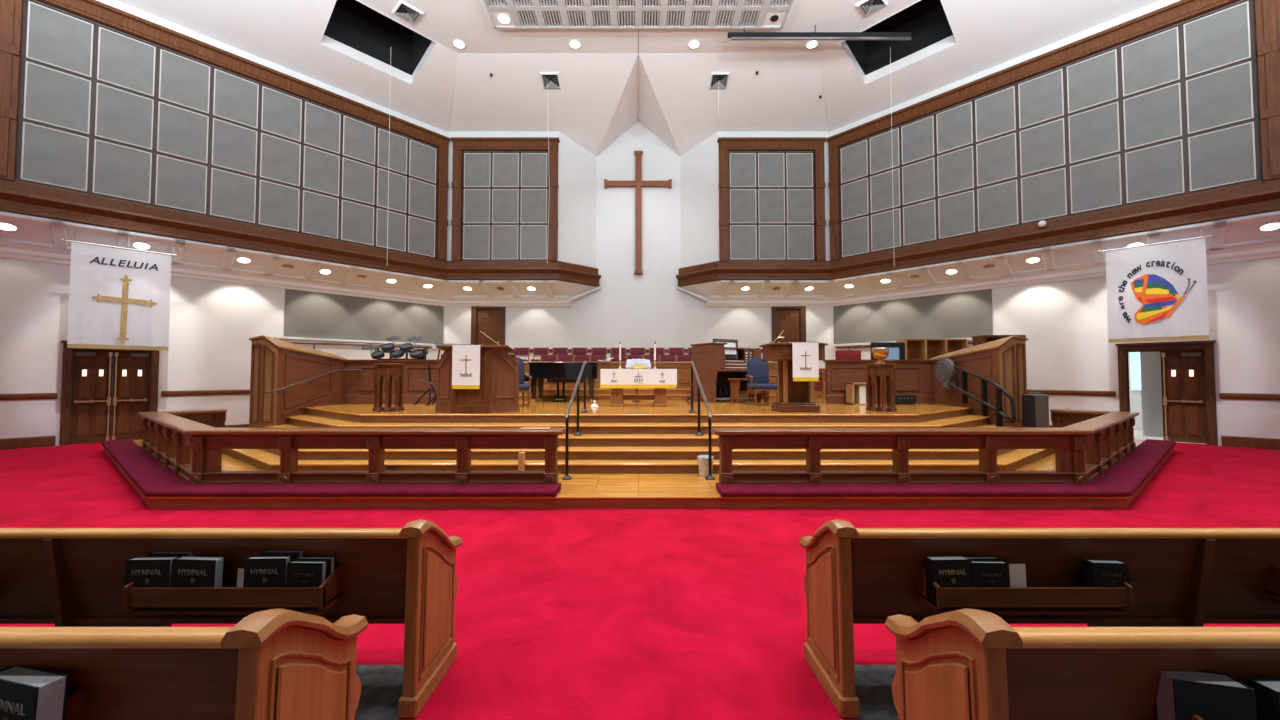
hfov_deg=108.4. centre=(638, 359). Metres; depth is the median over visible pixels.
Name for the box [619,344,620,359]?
candle
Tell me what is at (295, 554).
hymnal
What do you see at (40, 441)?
baseboard
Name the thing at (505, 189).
panels
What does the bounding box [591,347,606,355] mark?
chair
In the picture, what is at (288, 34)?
ceiling
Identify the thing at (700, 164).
wall
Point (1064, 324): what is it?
wall
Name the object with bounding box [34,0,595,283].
wall
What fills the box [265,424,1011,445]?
step
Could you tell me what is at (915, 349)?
cubby
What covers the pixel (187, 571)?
hymnal
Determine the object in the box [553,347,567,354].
chair
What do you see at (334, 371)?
wall handrail
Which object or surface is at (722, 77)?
ceiling vent
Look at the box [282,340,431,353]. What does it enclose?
handrail
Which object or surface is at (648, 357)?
chair
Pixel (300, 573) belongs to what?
hymnal
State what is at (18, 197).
trim
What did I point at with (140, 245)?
recessed light
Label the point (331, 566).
hymnal
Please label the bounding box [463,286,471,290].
recessed light
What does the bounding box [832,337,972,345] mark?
trim
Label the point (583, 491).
platform
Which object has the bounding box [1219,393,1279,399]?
trim
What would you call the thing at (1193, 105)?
panels
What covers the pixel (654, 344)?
candle
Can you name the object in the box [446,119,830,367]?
wall
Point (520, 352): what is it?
chair
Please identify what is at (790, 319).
door
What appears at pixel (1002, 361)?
wall
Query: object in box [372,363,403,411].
pedestal stand
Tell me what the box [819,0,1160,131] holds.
ceiling
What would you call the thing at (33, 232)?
ceiling
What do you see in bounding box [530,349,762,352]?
trim
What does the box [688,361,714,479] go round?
stair handrail
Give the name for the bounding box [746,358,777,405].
chair
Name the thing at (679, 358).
chair
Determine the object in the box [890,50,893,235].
hanging cable
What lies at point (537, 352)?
chair
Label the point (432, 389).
stand
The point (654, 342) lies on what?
candlestick
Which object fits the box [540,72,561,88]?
ceiling vent
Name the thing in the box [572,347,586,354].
chair
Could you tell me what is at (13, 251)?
trim
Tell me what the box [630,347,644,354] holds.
chair
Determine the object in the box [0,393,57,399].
trim
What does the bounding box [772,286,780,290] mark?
speaker
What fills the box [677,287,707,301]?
trim
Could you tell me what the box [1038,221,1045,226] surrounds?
dome camera
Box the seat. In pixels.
[835,350,860,359]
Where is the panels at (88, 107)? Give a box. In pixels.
[0,0,450,260]
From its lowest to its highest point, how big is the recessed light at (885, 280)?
0.144 m
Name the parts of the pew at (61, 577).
support panel, moulding, panel, cap rail, panel, panel moulding, raised panel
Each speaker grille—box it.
[282,264,293,267]
[983,264,994,267]
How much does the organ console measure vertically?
1.780 m
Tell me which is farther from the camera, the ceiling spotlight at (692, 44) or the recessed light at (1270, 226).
the ceiling spotlight at (692, 44)
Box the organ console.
[690,339,760,402]
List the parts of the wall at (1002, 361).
panel moulding, cap rail, panel, panel moulding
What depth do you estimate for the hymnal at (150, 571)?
2.12 m
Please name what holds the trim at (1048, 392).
attached to the wall at (1064, 324)
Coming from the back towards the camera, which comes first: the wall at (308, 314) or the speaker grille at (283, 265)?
the wall at (308, 314)
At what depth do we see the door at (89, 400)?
11.75 m
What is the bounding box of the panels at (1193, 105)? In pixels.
[826,0,1279,260]
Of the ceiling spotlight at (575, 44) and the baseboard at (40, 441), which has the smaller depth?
the baseboard at (40, 441)
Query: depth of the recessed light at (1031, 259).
13.11 m
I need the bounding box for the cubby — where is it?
[896,339,967,359]
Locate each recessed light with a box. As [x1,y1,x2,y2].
[0,222,18,230]
[131,242,150,249]
[236,257,251,262]
[319,269,331,273]
[386,278,396,282]
[423,284,432,287]
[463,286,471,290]
[527,286,535,290]
[741,286,749,290]
[805,286,813,290]
[844,284,853,287]
[880,278,890,282]
[945,269,957,273]
[1025,257,1040,262]
[1126,242,1145,246]
[1258,222,1279,230]
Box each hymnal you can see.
[0,665,69,719]
[124,556,178,586]
[147,552,192,556]
[170,556,225,586]
[243,555,291,586]
[259,550,304,560]
[286,560,327,586]
[296,556,335,576]
[924,555,972,601]
[963,556,999,560]
[971,560,1009,586]
[1083,559,1129,586]
[1154,670,1256,719]
[1247,678,1279,719]
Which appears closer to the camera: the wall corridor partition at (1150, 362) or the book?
the book
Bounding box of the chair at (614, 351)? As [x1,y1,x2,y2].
[611,347,625,354]
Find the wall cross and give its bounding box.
[604,151,671,273]
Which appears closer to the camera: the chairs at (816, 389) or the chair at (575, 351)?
the chairs at (816, 389)
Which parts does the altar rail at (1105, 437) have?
post, post, post, rail, cap rail, rail, moulding, post, post, corner panel, return panel, post, post, post, post, post, post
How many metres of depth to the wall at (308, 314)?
15.94 m
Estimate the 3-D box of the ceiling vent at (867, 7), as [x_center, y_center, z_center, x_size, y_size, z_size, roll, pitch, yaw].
[6.230,-9.474,12.336,0.600,0.065,0.600,2,-3,-42]
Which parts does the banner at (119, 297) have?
rod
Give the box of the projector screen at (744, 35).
[727,25,910,39]
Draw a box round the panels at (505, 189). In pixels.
[451,137,559,260]
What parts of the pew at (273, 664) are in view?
cap rail, panel, panel, panel moulding, raised panel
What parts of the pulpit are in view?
panel moulding, panel, frame, frame, panel moulding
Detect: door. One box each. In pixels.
[59,340,158,445]
[471,306,505,344]
[771,306,805,361]
[1116,340,1217,445]
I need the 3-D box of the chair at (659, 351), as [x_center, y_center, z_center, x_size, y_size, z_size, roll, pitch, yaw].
[0.652,0.010,16.095,0.546,0.930,0.553,0,-2,0]
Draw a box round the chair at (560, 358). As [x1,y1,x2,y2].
[557,355,573,361]
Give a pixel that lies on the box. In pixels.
(856, 393)
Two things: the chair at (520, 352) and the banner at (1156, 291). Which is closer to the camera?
the banner at (1156, 291)
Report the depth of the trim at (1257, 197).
12.72 m
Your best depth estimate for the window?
14.29 m
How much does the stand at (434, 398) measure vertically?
0.983 m
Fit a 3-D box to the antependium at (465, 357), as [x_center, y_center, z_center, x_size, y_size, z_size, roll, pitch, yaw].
[-3.350,0.136,9.134,0.540,0.865,0.333,0,-2,0]
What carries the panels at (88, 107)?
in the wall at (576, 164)
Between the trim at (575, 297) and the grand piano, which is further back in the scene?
the trim at (575, 297)
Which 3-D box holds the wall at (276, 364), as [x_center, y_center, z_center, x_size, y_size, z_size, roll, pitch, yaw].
[-7.890,0.547,10.882,0.620,2.057,2.413,0,-2,0]
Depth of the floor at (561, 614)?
3.63 m
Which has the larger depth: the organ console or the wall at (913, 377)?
the organ console
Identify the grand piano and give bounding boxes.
[524,362,599,401]
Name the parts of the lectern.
panel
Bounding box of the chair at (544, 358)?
[540,355,556,361]
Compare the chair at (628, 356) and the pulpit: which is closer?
the pulpit
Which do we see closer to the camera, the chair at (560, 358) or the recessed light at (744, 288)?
the chair at (560, 358)
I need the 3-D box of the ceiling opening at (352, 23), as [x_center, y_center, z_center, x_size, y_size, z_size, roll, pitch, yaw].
[-7.529,-10.563,13.488,1.800,2.578,2.500,-2,-3,42]
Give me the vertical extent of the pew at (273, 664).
0.887 m
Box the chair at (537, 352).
[530,347,548,361]
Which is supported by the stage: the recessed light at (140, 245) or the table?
the table
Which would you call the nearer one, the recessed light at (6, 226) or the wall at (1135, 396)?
the recessed light at (6, 226)
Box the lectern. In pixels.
[759,330,827,411]
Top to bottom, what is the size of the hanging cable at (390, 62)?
6.800 m
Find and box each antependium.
[452,344,479,388]
[789,342,818,380]
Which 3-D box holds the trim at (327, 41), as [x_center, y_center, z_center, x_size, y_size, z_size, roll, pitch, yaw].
[-7.529,-9.364,13.448,1.800,0.778,2.500,-2,-3,42]
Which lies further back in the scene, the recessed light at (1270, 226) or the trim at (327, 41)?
the trim at (327, 41)
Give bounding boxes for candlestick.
[618,342,622,368]
[653,342,656,368]
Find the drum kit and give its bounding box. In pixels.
[362,336,426,359]
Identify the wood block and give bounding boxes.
[518,452,524,470]
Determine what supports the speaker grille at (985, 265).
attached to the speaker at (987, 265)
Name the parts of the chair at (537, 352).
backrest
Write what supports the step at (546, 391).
on the stage
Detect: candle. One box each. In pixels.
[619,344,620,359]
[654,344,655,359]
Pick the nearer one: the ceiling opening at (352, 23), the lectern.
the lectern
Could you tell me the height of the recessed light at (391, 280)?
0.144 m
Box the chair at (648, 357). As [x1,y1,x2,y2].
[643,355,659,361]
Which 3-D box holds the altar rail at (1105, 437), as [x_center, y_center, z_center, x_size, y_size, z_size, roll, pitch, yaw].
[5.720,1.386,7.354,9.485,0.801,2.414,1,-2,-24]
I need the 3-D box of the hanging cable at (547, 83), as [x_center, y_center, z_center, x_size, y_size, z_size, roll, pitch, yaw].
[-3.044,-6.206,15.461,0.060,5.815,0.719,0,-2,-5]
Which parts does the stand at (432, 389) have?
leg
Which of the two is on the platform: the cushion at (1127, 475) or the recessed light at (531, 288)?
the cushion at (1127, 475)
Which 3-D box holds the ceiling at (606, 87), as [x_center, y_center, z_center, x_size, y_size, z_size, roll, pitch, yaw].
[0.000,-9.292,6.407,36.000,1.508,24.200,0,-2,0]
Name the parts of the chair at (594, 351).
backrest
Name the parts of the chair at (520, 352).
backrest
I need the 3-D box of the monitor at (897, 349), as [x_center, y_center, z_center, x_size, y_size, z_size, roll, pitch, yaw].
[7.310,0.334,13.596,0.980,1.700,0.500,0,-2,0]
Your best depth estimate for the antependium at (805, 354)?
9.08 m
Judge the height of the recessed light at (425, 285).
0.144 m
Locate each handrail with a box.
[265,369,363,393]
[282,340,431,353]
[562,361,588,479]
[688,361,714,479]
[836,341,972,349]
[934,359,1016,426]
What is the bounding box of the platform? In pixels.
[103,439,1173,508]
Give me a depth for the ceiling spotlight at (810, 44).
13.81 m
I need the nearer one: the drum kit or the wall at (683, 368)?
the drum kit
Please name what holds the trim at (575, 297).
attached to the wall at (576, 164)
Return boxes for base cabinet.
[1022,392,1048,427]
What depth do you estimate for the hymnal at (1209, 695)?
1.24 m
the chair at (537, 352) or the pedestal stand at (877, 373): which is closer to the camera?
the pedestal stand at (877, 373)
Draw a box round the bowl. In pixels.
[871,348,889,362]
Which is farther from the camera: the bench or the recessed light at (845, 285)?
the recessed light at (845, 285)
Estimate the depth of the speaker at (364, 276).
15.28 m
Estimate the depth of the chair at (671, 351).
16.32 m
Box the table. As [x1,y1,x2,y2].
[609,388,667,405]
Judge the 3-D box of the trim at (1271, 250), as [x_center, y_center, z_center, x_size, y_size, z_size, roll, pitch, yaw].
[10.450,-2.412,14.381,17.213,0.360,3.052,-1,-2,35]
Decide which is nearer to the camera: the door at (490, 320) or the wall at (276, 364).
the wall at (276, 364)
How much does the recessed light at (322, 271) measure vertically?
0.144 m
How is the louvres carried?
attached to the ceiling at (606, 87)
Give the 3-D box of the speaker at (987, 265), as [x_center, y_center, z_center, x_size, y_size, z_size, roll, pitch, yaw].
[10.522,-2.819,13.863,0.344,0.144,0.344,0,-2,0]
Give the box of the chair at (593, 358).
[590,355,606,361]
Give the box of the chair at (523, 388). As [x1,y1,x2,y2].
[516,357,531,406]
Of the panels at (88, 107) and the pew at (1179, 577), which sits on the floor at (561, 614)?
the pew at (1179, 577)
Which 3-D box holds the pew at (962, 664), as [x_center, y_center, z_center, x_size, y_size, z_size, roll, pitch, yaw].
[4.189,1.173,1.447,6.526,0.887,0.597,0,-4,0]
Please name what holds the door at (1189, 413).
in the wall at (1064, 324)
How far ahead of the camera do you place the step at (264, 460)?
7.25 m
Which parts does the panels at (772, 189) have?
acoustic panel, acoustic panel, acoustic panel, acoustic panel, acoustic panel, acoustic panel, acoustic panel, acoustic panel, acoustic panel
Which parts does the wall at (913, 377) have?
panel moulding, cap rail, baseboard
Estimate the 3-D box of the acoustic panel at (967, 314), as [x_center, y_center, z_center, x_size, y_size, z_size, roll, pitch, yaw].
[9.362,-1.564,16.301,0.030,1.770,5.030,2,-3,-42]
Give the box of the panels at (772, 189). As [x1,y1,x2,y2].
[717,137,825,260]
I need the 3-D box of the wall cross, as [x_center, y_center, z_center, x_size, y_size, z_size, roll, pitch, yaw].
[-0.020,-5.836,18.300,2.660,4.900,0.200,0,-2,0]
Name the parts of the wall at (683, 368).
panel moulding, cap rail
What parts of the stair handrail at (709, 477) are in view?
post, post, post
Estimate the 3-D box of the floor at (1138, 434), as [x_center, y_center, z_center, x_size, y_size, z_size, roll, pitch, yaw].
[13.562,2.145,13.963,5.732,0.001,5.852,0,-2,0]
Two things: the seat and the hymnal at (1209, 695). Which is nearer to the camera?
the hymnal at (1209, 695)
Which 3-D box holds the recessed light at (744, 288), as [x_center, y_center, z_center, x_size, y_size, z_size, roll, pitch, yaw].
[4.050,-2.712,17.477,0.354,0.139,0.337,0,-2,0]
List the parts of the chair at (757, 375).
armrest, leg, backrest, seat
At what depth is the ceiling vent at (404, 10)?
12.59 m
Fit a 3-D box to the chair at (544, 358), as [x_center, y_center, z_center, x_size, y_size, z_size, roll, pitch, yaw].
[-2.968,0.276,15.036,0.546,0.930,0.553,0,-2,0]
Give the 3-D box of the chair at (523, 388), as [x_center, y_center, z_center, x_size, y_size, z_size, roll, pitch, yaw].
[-2.895,0.502,10.771,0.712,1.190,0.642,1,-2,-26]
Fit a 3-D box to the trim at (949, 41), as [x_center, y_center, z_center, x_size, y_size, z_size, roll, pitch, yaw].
[7.529,-9.364,13.448,1.800,0.778,2.500,2,-3,-42]
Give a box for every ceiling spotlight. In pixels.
[453,39,465,48]
[497,14,510,23]
[569,39,580,48]
[688,39,699,48]
[806,40,818,48]
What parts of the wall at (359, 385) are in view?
baseboard, cap rail, panel moulding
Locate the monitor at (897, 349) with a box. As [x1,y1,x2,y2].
[870,342,904,359]
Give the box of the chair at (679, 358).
[676,355,691,361]
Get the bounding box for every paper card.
[237,568,243,586]
[1009,564,1026,586]
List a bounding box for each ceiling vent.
[392,0,423,24]
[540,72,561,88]
[709,72,729,88]
[856,0,887,16]
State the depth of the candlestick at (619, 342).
11.19 m
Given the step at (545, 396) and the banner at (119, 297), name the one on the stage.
the step at (545, 396)
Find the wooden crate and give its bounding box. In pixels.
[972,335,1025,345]
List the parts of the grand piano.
leg, leg, lid, soundboard frame, leg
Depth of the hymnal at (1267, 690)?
1.23 m
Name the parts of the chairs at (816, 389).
red seat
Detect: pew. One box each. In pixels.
[0,519,461,717]
[0,608,367,719]
[799,519,1279,717]
[885,608,1279,719]
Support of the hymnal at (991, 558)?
in the pew at (1179, 577)
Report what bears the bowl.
on the pedestal stand at (877, 373)
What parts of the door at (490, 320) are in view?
raised panel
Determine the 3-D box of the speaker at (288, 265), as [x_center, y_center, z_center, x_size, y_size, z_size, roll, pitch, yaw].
[-10.522,-2.819,13.863,0.344,0.144,0.344,0,-2,0]
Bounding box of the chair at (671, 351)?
[668,347,683,354]
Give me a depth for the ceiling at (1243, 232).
14.02 m
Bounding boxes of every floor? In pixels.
[0,439,1279,719]
[1134,430,1199,443]
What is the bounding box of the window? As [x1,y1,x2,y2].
[1129,352,1140,390]
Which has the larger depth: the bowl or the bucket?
the bowl
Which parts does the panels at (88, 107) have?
acoustic panel, acoustic panel, acoustic panel, acoustic panel, acoustic panel, acoustic panel, acoustic panel, acoustic panel, acoustic panel, acoustic panel, acoustic panel, acoustic panel, acoustic panel, acoustic panel, acoustic panel, acoustic panel, acoustic panel, acoustic panel, acoustic panel, acoustic panel, acoustic panel, acoustic panel, acoustic panel, acoustic panel, acoustic panel, acoustic panel, acoustic panel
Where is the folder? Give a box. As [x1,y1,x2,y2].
[519,427,551,429]
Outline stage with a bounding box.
[305,399,971,422]
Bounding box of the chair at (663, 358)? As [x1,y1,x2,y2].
[660,355,675,361]
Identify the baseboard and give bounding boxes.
[0,435,55,449]
[225,424,248,427]
[1221,435,1279,449]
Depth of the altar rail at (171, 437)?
6.30 m
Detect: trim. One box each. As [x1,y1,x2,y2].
[0,179,600,286]
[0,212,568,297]
[0,243,570,306]
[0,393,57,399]
[161,390,249,395]
[274,336,431,345]
[320,35,435,83]
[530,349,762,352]
[569,287,599,301]
[676,178,1279,286]
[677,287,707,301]
[706,242,1279,306]
[708,211,1279,297]
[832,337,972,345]
[1027,390,1115,395]
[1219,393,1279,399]
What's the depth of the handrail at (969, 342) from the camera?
17.25 m
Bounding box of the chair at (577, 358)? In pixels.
[574,355,589,361]
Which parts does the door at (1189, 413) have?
latch rod, vision pane, raised panel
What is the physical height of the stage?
0.910 m
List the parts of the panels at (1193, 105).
acoustic panel, acoustic panel, acoustic panel, acoustic panel, acoustic panel, acoustic panel, acoustic panel, acoustic panel, acoustic panel, acoustic panel, acoustic panel, acoustic panel, acoustic panel, acoustic panel, acoustic panel, acoustic panel, acoustic panel, acoustic panel, acoustic panel, acoustic panel, acoustic panel, acoustic panel, acoustic panel, acoustic panel, acoustic panel, acoustic panel, acoustic panel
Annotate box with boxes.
[845,383,866,404]
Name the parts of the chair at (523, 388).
backrest, seat, leg, armrest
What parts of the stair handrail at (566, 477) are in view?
post, post, post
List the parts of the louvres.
plate, plate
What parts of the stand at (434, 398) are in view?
leg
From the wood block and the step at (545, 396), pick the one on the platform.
the wood block
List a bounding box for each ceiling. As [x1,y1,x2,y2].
[0,211,597,297]
[116,0,457,131]
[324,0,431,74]
[360,0,916,155]
[679,211,1279,297]
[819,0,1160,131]
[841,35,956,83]
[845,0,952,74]
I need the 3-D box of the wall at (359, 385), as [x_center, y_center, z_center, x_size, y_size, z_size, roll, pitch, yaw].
[-6.235,0.563,12.038,2.770,1.140,0.220,0,-2,0]
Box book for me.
[625,359,650,368]
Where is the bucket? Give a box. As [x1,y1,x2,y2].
[697,455,713,476]
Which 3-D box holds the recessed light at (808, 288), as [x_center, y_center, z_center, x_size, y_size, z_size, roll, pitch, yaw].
[6.460,-2.712,17.477,0.354,0.139,0.337,0,-2,0]
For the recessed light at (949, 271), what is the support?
in the ceiling at (1243, 232)
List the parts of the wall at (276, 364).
panel moulding, panel, cap rail, panel moulding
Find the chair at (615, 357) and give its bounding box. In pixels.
[610,355,626,361]
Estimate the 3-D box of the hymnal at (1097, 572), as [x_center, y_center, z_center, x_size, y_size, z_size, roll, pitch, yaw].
[2.176,1.025,2.147,0.155,0.177,0.057,0,-2,3]
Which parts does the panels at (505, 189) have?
acoustic panel, acoustic panel, acoustic panel, acoustic panel, acoustic panel, acoustic panel, acoustic panel, acoustic panel, acoustic panel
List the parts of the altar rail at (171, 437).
post, post, post, post, post, post, return panel, corner panel, post, post, moulding, cap rail, rail, rail, post, post, post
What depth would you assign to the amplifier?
11.58 m
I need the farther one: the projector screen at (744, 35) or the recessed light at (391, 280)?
the recessed light at (391, 280)
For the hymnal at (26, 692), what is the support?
in the pew at (273, 664)
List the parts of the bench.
seat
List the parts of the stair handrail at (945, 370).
folded plate, rail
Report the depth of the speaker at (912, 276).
15.28 m
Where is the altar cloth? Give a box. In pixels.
[600,369,676,387]
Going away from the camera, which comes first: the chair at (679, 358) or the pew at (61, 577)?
the pew at (61, 577)
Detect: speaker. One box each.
[281,263,294,268]
[356,274,366,278]
[496,286,504,290]
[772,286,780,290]
[910,274,920,278]
[982,263,995,268]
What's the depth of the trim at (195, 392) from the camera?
13.02 m
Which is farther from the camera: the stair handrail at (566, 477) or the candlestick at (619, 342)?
the candlestick at (619, 342)
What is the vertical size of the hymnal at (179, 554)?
0.198 m
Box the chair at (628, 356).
[627,355,642,359]
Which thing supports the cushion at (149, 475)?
on the platform
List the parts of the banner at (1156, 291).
rod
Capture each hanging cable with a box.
[387,62,390,251]
[547,83,548,262]
[718,81,718,114]
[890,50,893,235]
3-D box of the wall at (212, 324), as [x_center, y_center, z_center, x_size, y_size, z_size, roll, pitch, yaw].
[-14.482,-3.870,7.108,4.996,11.600,25.849,-1,-2,21]
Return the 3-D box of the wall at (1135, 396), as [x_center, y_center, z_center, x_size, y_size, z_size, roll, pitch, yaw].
[13.643,0.810,14.081,2.980,2.700,5.000,2,-3,-42]
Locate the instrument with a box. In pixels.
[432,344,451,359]
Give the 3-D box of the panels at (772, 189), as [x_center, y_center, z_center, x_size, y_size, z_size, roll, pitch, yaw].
[4.923,-5.902,17.032,3.976,4.570,0.240,0,-2,0]
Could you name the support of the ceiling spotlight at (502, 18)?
attached to the louvres
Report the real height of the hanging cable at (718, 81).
1.127 m
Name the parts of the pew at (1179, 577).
raised panel, panel moulding, panel, cap rail, panel, moulding, support panel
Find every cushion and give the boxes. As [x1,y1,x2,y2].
[101,439,560,496]
[716,439,1175,496]
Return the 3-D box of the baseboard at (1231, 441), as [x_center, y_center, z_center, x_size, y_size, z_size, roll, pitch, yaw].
[15.302,1.891,9.658,0.030,0.250,3.880,2,-3,-42]
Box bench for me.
[728,378,766,402]
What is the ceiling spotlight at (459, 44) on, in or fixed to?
attached to the ceiling at (606, 87)
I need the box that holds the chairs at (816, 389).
[814,371,822,402]
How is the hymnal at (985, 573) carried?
in the pew at (1179, 577)
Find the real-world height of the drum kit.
1.840 m
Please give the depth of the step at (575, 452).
7.55 m
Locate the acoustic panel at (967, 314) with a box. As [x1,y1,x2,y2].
[833,289,992,343]
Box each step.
[222,449,1054,473]
[262,446,1014,459]
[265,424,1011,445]
[287,415,989,433]
[519,389,775,393]
[519,394,775,399]
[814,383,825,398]
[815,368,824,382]
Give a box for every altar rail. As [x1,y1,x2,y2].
[137,409,565,483]
[711,409,1138,483]
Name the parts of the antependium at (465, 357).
embroidered crown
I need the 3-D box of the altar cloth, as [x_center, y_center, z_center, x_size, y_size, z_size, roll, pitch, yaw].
[0.004,0.449,11.215,1.802,0.454,0.712,0,-2,0]
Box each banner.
[61,229,179,350]
[1097,229,1215,342]
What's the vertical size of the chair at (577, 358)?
0.930 m
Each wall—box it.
[0,257,445,445]
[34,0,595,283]
[249,335,347,427]
[284,289,443,343]
[344,360,438,403]
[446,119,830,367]
[524,362,776,388]
[681,0,1242,283]
[823,360,932,403]
[831,257,1279,445]
[929,335,1027,427]
[1128,352,1142,429]
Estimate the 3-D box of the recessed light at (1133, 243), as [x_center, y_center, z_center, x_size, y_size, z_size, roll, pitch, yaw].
[12.534,-2.891,11.653,0.344,0.144,0.344,0,-2,0]
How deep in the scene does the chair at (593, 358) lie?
15.27 m
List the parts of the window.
pane, pane, pane, pane, pane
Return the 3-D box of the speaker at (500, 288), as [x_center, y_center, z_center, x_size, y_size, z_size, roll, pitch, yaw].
[-5.220,-2.712,17.477,0.354,0.139,0.337,0,-2,0]
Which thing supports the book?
on the altar cloth
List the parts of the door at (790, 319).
raised panel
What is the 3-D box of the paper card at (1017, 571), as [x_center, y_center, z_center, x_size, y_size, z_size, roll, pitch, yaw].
[1.789,1.039,2.181,0.093,0.150,0.015,0,-2,-3]
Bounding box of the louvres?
[483,0,793,28]
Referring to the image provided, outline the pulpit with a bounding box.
[435,331,519,412]
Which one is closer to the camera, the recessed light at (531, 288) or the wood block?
the wood block
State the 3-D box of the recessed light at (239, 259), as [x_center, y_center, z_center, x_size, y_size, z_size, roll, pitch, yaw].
[-11.202,-2.843,13.116,0.344,0.144,0.344,0,-2,0]
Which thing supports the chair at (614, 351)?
on the step
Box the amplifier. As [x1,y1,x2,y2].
[895,395,916,404]
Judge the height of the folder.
0.016 m
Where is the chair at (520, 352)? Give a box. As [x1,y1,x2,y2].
[514,347,529,361]
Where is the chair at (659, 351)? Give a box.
[649,347,664,354]
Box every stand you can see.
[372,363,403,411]
[414,365,435,404]
[426,379,436,405]
[866,363,896,411]
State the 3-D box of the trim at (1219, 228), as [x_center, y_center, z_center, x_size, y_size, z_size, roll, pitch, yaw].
[10.335,-2.771,13.650,17.690,0.499,3.679,-1,-2,37]
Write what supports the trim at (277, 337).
attached to the wall at (212, 324)
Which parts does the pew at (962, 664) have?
raised panel, panel moulding, panel, panel, cap rail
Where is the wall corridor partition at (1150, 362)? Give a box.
[1140,352,1162,436]
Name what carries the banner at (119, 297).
hanging from the ceiling at (33, 232)
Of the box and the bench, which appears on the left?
the bench
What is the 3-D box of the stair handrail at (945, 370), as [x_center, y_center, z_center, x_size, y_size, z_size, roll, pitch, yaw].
[7.483,0.677,10.474,0.245,1.470,2.221,0,-2,-4]
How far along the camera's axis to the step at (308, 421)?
8.33 m
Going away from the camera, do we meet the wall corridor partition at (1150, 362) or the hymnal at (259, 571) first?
the hymnal at (259, 571)
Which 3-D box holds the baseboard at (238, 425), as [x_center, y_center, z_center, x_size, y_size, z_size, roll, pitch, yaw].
[-11.553,2.026,13.775,0.030,0.250,3.780,-2,-3,42]
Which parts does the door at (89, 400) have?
vision pane, raised panel, latch rod, latch rod, raised panel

